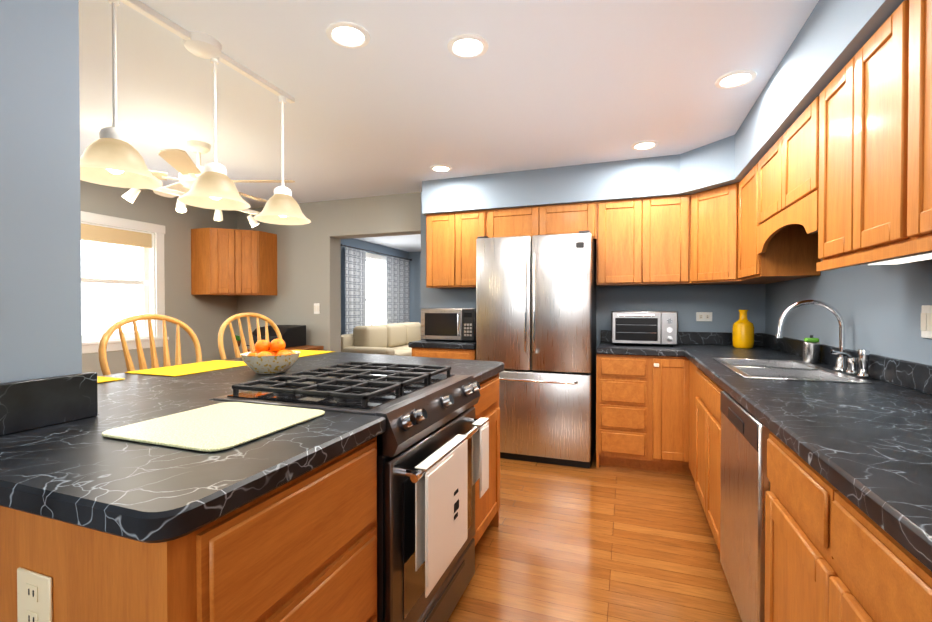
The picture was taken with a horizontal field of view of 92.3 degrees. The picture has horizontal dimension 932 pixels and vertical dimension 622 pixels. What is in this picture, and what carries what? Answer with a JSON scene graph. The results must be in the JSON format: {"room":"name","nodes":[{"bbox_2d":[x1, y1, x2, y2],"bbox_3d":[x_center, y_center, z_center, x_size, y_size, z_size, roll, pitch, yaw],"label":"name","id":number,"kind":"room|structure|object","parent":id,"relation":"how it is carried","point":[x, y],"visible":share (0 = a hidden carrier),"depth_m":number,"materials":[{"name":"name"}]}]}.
{"room":"kitchen and dining room","nodes":[
{"label":"kitchen and dining room","id":0,"kind":"room"},
{"bbox_2d":[79,0,818,251],"bbox_3d":[-0.546,-1.241,3.439,5.810,0.100,11.400,0,1,20],"label":"ceiling","id":1,"kind":"structure","parent":0,"point":[403,100],"depth_m":2.33,"materials":[{"name":"white paint"}]},
{"bbox_2d":[80,0,310,224],"bbox_3d":[-1.248,-0.825,1.689,0.286,0.690,1.823,0,1,20],"label":"track light","id":2,"kind":"object","parent":1,"relation":"hanging from","point":[111,156],"visible":0.98,"depth_m":1.91,"materials":[{"name":"white glass"}]},
{"bbox_2d":[122,140,294,227],"bbox_3d":[-1.887,-0.929,3.234,1.292,0.515,1.251,0,1,20],"label":"ceiling fan","id":3,"kind":"object","parent":1,"relation":"hanging from","point":[181,162],"visible":0.56,"depth_m":3.07,"materials":[{"name":"white paint"},{"name":"frosted glass"}]},
{"bbox_2d":[326,21,369,48],"bbox_3d":[-0.500,-1.168,1.903,0.184,0.009,0.184,0,1,20],"label":"recessed light","id":4,"kind":"object","parent":1,"relation":"in","point":[345,34],"visible":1,"depth_m":1.89,"materials":[{"name":"white paint"}]},
{"bbox_2d":[430,165,451,171],"bbox_3d":[-0.208,-1.188,3.743,0.184,0.009,0.184,0,1,20],"label":"recessed light","id":5,"kind":"object","parent":1,"relation":"in","point":[440,168],"visible":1,"depth_m":3.74,"materials":[{"name":"white paint"}]},
{"bbox_2d":[447,34,488,58],"bbox_3d":[0.008,-1.169,1.985,0.184,0.009,0.184,0,1,20],"label":"recessed light","id":6,"kind":"object","parent":1,"relation":"in","point":[467,46],"visible":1,"depth_m":1.98,"materials":[{"name":"white paint"}]},
{"bbox_2d":[631,141,657,150],"bbox_3d":[1.278,-1.182,3.207,0.184,0.009,0.184,0,1,20],"label":"recessed light","id":7,"kind":"object","parent":1,"relation":"in","point":[643,145],"visible":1,"depth_m":3.20,"materials":[{"name":"white paint"}]},
{"bbox_2d":[715,70,756,88],"bbox_3d":[1.366,-1.172,2.272,0.184,0.009,0.184,0,1,20],"label":"recessed light","id":8,"kind":"object","parent":1,"relation":"in","point":[737,78],"visible":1,"depth_m":2.27,"materials":[{"name":"white paint"}]},
{"bbox_2d":[0,0,931,382],"bbox_3d":[-0.546,-0.001,3.452,5.810,2.380,11.400,0,1,20],"label":"wall","id":9,"kind":"structure","parent":0,"point":[48,196],"depth_m":2.54,"materials":[{"name":"blue"}]},
{"bbox_2d":[81,211,168,353],"bbox_3d":[-3.395,-0.241,3.712,0.232,1.215,1.770,0,1,20],"label":"dining room window","id":10,"kind":"structure","parent":9,"relation":"in","point":[122,268],"depth_m":4.22,"materials":[{"name":"white glass"}]},
{"bbox_2d":[191,228,276,295],"bbox_3d":[-2.553,-0.527,4.965,0.601,0.700,0.601,0,1,20],"label":"upper cabinet","id":11,"kind":"object","parent":9,"relation":"attached to","point":[231,262],"visible":1,"depth_m":4.78,"materials":[{"name":"brown wood"}]},
{"bbox_2d":[314,303,319,313],"bbox_3d":[-1.655,-0.027,4.961,0.075,0.118,0.009,0,1,20],"label":"light switch","id":12,"kind":"object","parent":9,"relation":"attached to","point":[316,305],"depth_m":4.96,"materials":[{"name":"white paint"}]},
{"bbox_2d":[366,252,386,324],"bbox_3d":[-1.735,-0.180,8.317,0.232,1.735,1.860,0,1,20],"label":"living room window","id":13,"kind":"structure","parent":9,"relation":"in","point":[376,309],"depth_m":8.58,"materials":[{"name":"white glass"}]},
{"bbox_2d":[341,244,411,260],"bbox_3d":[-1.608,-1.062,8.289,0.120,0.044,2.482,0,1,20],"label":"curtain rod","id":14,"kind":"object","parent":9,"relation":"attached to","point":[376,252],"visible":0.94,"depth_m":8.11,"materials":[{"name":"grey metal"}]},
{"bbox_2d":[345,247,365,333],"bbox_3d":[-1.850,-0.097,7.514,0.050,1.886,0.600,0,1,20],"label":"curtain","id":15,"kind":"object","parent":14,"relation":"hanging from","point":[355,287],"visible":0.56,"depth_m":7.48,"materials":[{"name":"white fabric"}]},
{"bbox_2d":[386,255,409,323],"bbox_3d":[-1.344,-0.112,8.916,0.050,1.886,0.940,0,1,20],"label":"curtain","id":16,"kind":"object","parent":14,"relation":"hanging from","point":[397,286],"visible":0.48,"depth_m":8.87,"materials":[{"name":"white fabric"}]},
{"bbox_2d":[426,182,787,288],"bbox_3d":[0.943,-0.554,3.716,2.788,0.680,0.578,0,1,20],"label":"upper cabinet","id":17,"kind":"object","parent":9,"relation":"attached to","point":[691,239],"depth_m":3.57,"materials":[{"name":"brown wood"}]},
{"bbox_2d":[696,312,711,320],"bbox_3d":[1.948,0.047,3.663,0.118,0.074,0.008,0,1,20],"label":"outlet","id":18,"kind":"object","parent":9,"relation":"attached to","point":[700,316],"depth_m":3.66,"materials":[{"name":"white paint"}]},
{"bbox_2d":[738,0,931,280],"bbox_3d":[1.303,-0.508,1.062,0.308,0.715,4.168,0,1,20],"label":"upper cabinet","id":19,"kind":"object","parent":9,"relation":"attached to","point":[838,175],"depth_m":1.49,"materials":[{"name":"brown wood"}]},
{"bbox_2d":[861,252,931,264],"bbox_3d":[1.331,-0.170,1.285,0.110,0.031,0.560,0,1,20],"label":"under-cabinet light","id":20,"kind":"object","parent":19,"relation":"attached to","point":[915,258],"visible":0.47,"depth_m":1.38,"materials":[{"name":"white paint"}]},
{"bbox_2d":[920,305,931,338],"bbox_3d":[1.656,0.039,1.606,0.009,0.118,0.075,0,1,20],"label":"outlet","id":21,"kind":"object","parent":9,"relation":"attached to","point":[926,321],"depth_m":1.61,"materials":[{"name":"white paint"}]},
{"bbox_2d":[447,446,741,621],"bbox_3d":[-0.546,1.239,3.465,5.810,0.100,11.400,0,1,20],"label":"floor","id":22,"kind":"structure","parent":0,"point":[563,543],"depth_m":2.22,"materials":[{"name":"laminate"}]},
{"bbox_2d":[98,314,201,374],"bbox_3d":[-1.469,0.610,2.314,0.500,1.186,0.534,0,1,20],"label":"chair","id":23,"kind":"object","parent":22,"relation":"on","point":[107,334],"visible":0.33,"depth_m":2.36,"materials":[{"name":"brown wood"}]},
{"bbox_2d":[0,437,376,621],"bbox_3d":[-0.716,0.780,1.118,0.760,0.868,0.618,0,1,20],"label":"base cabinet","id":24,"kind":"object","parent":22,"relation":"on","point":[302,548],"depth_m":0.82,"materials":[{"name":"brown wood"}]},
{"bbox_2d":[218,312,282,359],"bbox_3d":[-1.245,0.604,2.935,0.500,1.186,0.534,0,1,20],"label":"chair","id":25,"kind":"object","parent":22,"relation":"on","point":[229,320],"visible":0.17,"depth_m":2.93,"materials":[{"name":"brown wood"}]},
{"bbox_2d":[242,345,323,352],"bbox_3d":[-1.899,0.778,4.692,0.530,0.795,0.600,0,1,20],"label":"side table","id":26,"kind":"object","parent":22,"relation":"on","point":[309,347],"visible":0.06,"depth_m":4.68,"materials":[{"name":"brown wood"}]},
{"bbox_2d":[235,335,240,346],"bbox_3d":[-2.444,0.317,4.774,0.095,0.123,0.087,0,1,20],"label":"plant","id":27,"kind":"object","parent":26,"relation":"on","point":[238,339],"visible":0.58,"depth_m":4.76,"materials":[{"name":"green plant"}]},
{"bbox_2d":[246,325,305,347],"bbox_3d":[-2.025,0.268,4.764,0.420,0.220,0.460,0,1,20],"label":"printer","id":28,"kind":"object","parent":26,"relation":"on","point":[293,335],"visible":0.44,"depth_m":4.71,"materials":[{"name":"black plastic"}]},
{"bbox_2d":[213,361,488,621],"bbox_3d":[-0.362,0.727,1.724,0.754,0.961,0.754,0,1,20],"label":"range","id":29,"kind":"object","parent":22,"relation":"on","point":[432,453],"visible":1,"depth_m":1.46,"materials":[{"name":"black metal"}]},
{"bbox_2d":[341,322,420,355],"bbox_3d":[-1.115,0.682,7.439,1.000,0.930,2.400,0,1,20],"label":"sofa","id":30,"kind":"object","parent":22,"relation":"on","point":[390,339],"visible":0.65,"depth_m":6.78,"materials":[{"name":"beige fabric"}]},
{"bbox_2d":[412,348,475,359],"bbox_3d":[-0.103,0.749,4.086,0.580,0.868,0.618,0,1,20],"label":"base cabinet","id":31,"kind":"object","parent":22,"relation":"on","point":[466,354],"visible":0.04,"depth_m":3.79,"materials":[{"name":"brown wood"}]},
{"bbox_2d":[408,340,475,349],"bbox_3d":[-0.111,0.241,4.078,0.606,0.147,0.628,0,1,20],"label":"countertop","id":32,"kind":"structure","parent":31,"relation":"on","point":[451,344],"depth_m":3.82,"materials":[{"name":"black stone"}]},
{"bbox_2d":[421,308,475,341],"bbox_3d":[-0.112,0.121,4.084,0.510,0.288,0.418,0,1,20],"label":"microwave","id":33,"kind":"object","parent":32,"relation":"on","point":[458,324],"visible":0.94,"depth_m":3.92,"materials":[{"name":"silver metal"}]},
{"bbox_2d":[473,373,499,545],"bbox_3d":[-0.253,0.767,2.372,0.780,0.868,0.528,0,1,20],"label":"base cabinet","id":34,"kind":"object","parent":22,"relation":"on","point":[487,507],"depth_m":2.29,"materials":[{"name":"brown wood"}]},
{"bbox_2d":[0,352,503,542],"bbox_3d":[-0.823,0.251,1.936,1.580,0.172,2.154,0,1,20],"label":"countertop","id":35,"kind":"structure","parent":34,"relation":"on","point":[62,459],"depth_m":0.96,"materials":[{"name":"black stone"}]},
{"bbox_2d":[97,376,124,382],"bbox_3d":[-1.606,0.289,1.743,0.202,0.003,0.400,0,1,20],"label":"placemat","id":36,"kind":"object","parent":35,"relation":"on","point":[100,379],"depth_m":1.87,"materials":[{"name":"yellow fabric"}]},
{"bbox_2d":[125,360,245,376],"bbox_3d":[-1.351,0.283,2.257,0.332,0.003,0.500,0,1,20],"label":"placemat","id":37,"kind":"object","parent":35,"relation":"on","point":[187,369],"depth_m":2.20,"materials":[{"name":"yellow fabric"}]},
{"bbox_2d":[101,402,324,451],"bbox_3d":[-0.642,0.293,1.185,0.390,0.006,0.385,0,1,20],"label":"glass cutting board","id":38,"kind":"object","parent":35,"relation":"on","point":[220,426],"visible":0.98,"depth_m":1.13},
{"bbox_2d":[240,339,300,373],"bbox_3d":[-0.913,0.208,2.098,0.262,0.157,0.262,0,1,20],"label":"fruit bowl","id":39,"kind":"object","parent":35,"relation":"on","point":[271,357],"visible":1,"depth_m":2.04,"materials":[{"name":"beige ceramic"}]},
{"bbox_2d":[293,350,334,356],"bbox_3d":[-1.128,0.277,2.878,0.332,0.003,0.480,0,1,20],"label":"placemat","id":40,"kind":"object","parent":35,"relation":"on","point":[303,353],"depth_m":2.96,"materials":[{"name":"yellow fabric"}]},
{"bbox_2d":[476,230,595,468],"bbox_3d":[0.608,0.291,3.766,0.900,1.790,0.728,0,1,20],"label":"fridge","id":41,"kind":"object","parent":22,"relation":"on","point":[536,315],"visible":0.9,"depth_m":3.45,"materials":[{"name":"silver metal"}]},
{"bbox_2d":[596,353,691,475],"bbox_3d":[1.663,0.755,3.443,1.238,0.868,0.630,0,1,20],"label":"base cabinet","id":42,"kind":"object","parent":22,"relation":"on","point":[642,412],"visible":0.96,"depth_m":3.27,"materials":[{"name":"brown wood"}]},
{"bbox_2d":[596,330,683,356],"bbox_3d":[1.363,0.247,3.546,0.600,0.147,0.628,0,1,20],"label":"countertop","id":43,"kind":"structure","parent":42,"relation":"on","point":[605,347],"depth_m":3.33,"materials":[{"name":"black stone"}]},
{"bbox_2d":[611,311,677,346],"bbox_3d":[1.423,0.137,3.595,0.480,0.268,0.357,0,1,20],"label":"toaster oven","id":44,"kind":"object","parent":43,"relation":"on","point":[647,327],"visible":1,"depth_m":3.46,"materials":[{"name":"silver metal"}]},
{"bbox_2d":[696,332,755,333],"bbox_3d":[1.942,0.249,3.338,0.390,0.147,0.628,0,1,20],"label":"backsplash","id":45,"kind":"structure","parent":42,"relation":"on","point":[696,332],"depth_m":3.63,"materials":[{"name":"black stone"}]},
{"bbox_2d":[693,392,720,551],"bbox_3d":[1.555,0.852,2.246,0.628,0.700,0.860,0,1,20],"label":"base cabinet","id":46,"kind":"object","parent":22,"relation":"on","point":[706,405],"depth_m":2.29,"materials":[{"name":"brown wood"}]},
{"bbox_2d":[720,391,769,621],"bbox_3d":[1.282,0.777,1.563,0.604,0.864,0.606,0,1,20],"label":"dishwasher","id":47,"kind":"object","parent":22,"relation":"on","point":[745,484],"visible":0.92,"depth_m":1.55,"materials":[{"name":"silver metal"}]},
{"bbox_2d":[765,431,804,621],"bbox_3d":[1.111,0.781,1.014,0.628,0.868,0.537,0,1,20],"label":"base cabinet","id":48,"kind":"object","parent":22,"relation":"on","point":[785,500],"depth_m":1.19,"materials":[{"name":"brown wood"}]},
{"bbox_2d":[680,332,931,571],"bbox_3d":[1.179,0.272,1.211,0.638,0.147,5.148,0,1,20],"label":"countertop","id":49,"kind":"structure","parent":48,"relation":"on","point":[865,448],"depth_m":1.22,"materials":[{"name":"black stone"}]},
{"bbox_2d":[732,310,753,347],"bbox_3d":[2.062,0.132,3.332,0.140,0.283,0.140,0,1,20],"label":"vase","id":50,"kind":"object","parent":49,"relation":"on","point":[743,331],"visible":1,"depth_m":3.28,"materials":[{"name":"yellow ceramic"}]},
{"bbox_2d":[713,358,871,383],"bbox_3d":[1.548,0.377,2.233,0.444,0.190,0.784,0,1,20],"label":"sink basin","id":51,"kind":"object","parent":49,"relation":"in","point":[799,370],"visible":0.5,"depth_m":2.22,"materials":[{"name":"silver metal"}]},
{"bbox_2d":[803,335,819,362],"bbox_3d":[1.895,0.208,2.457,0.076,0.150,0.076,0,1,20],"label":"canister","id":52,"kind":"object","parent":49,"relation":"on","point":[811,349],"visible":0.96,"depth_m":2.43,"materials":[{"name":"silver metal"}]},
{"bbox_2d":[776,300,869,376],"bbox_3d":[1.651,0.114,2.086,0.299,0.336,0.262,0,1,20],"label":"faucet","id":53,"kind":"object","parent":49,"relation":"on","point":[848,365],"visible":1,"depth_m":2.13,"materials":[{"name":"silver metal"}]},
{"bbox_2d":[805,462,931,621],"bbox_3d":[0.971,0.785,0.626,0.628,0.868,0.537,0,1,20],"label":"base cabinet","id":54,"kind":"object","parent":22,"relation":"on","point":[833,553],"depth_m":0.83,"materials":[{"name":"brown wood"}]}
]}

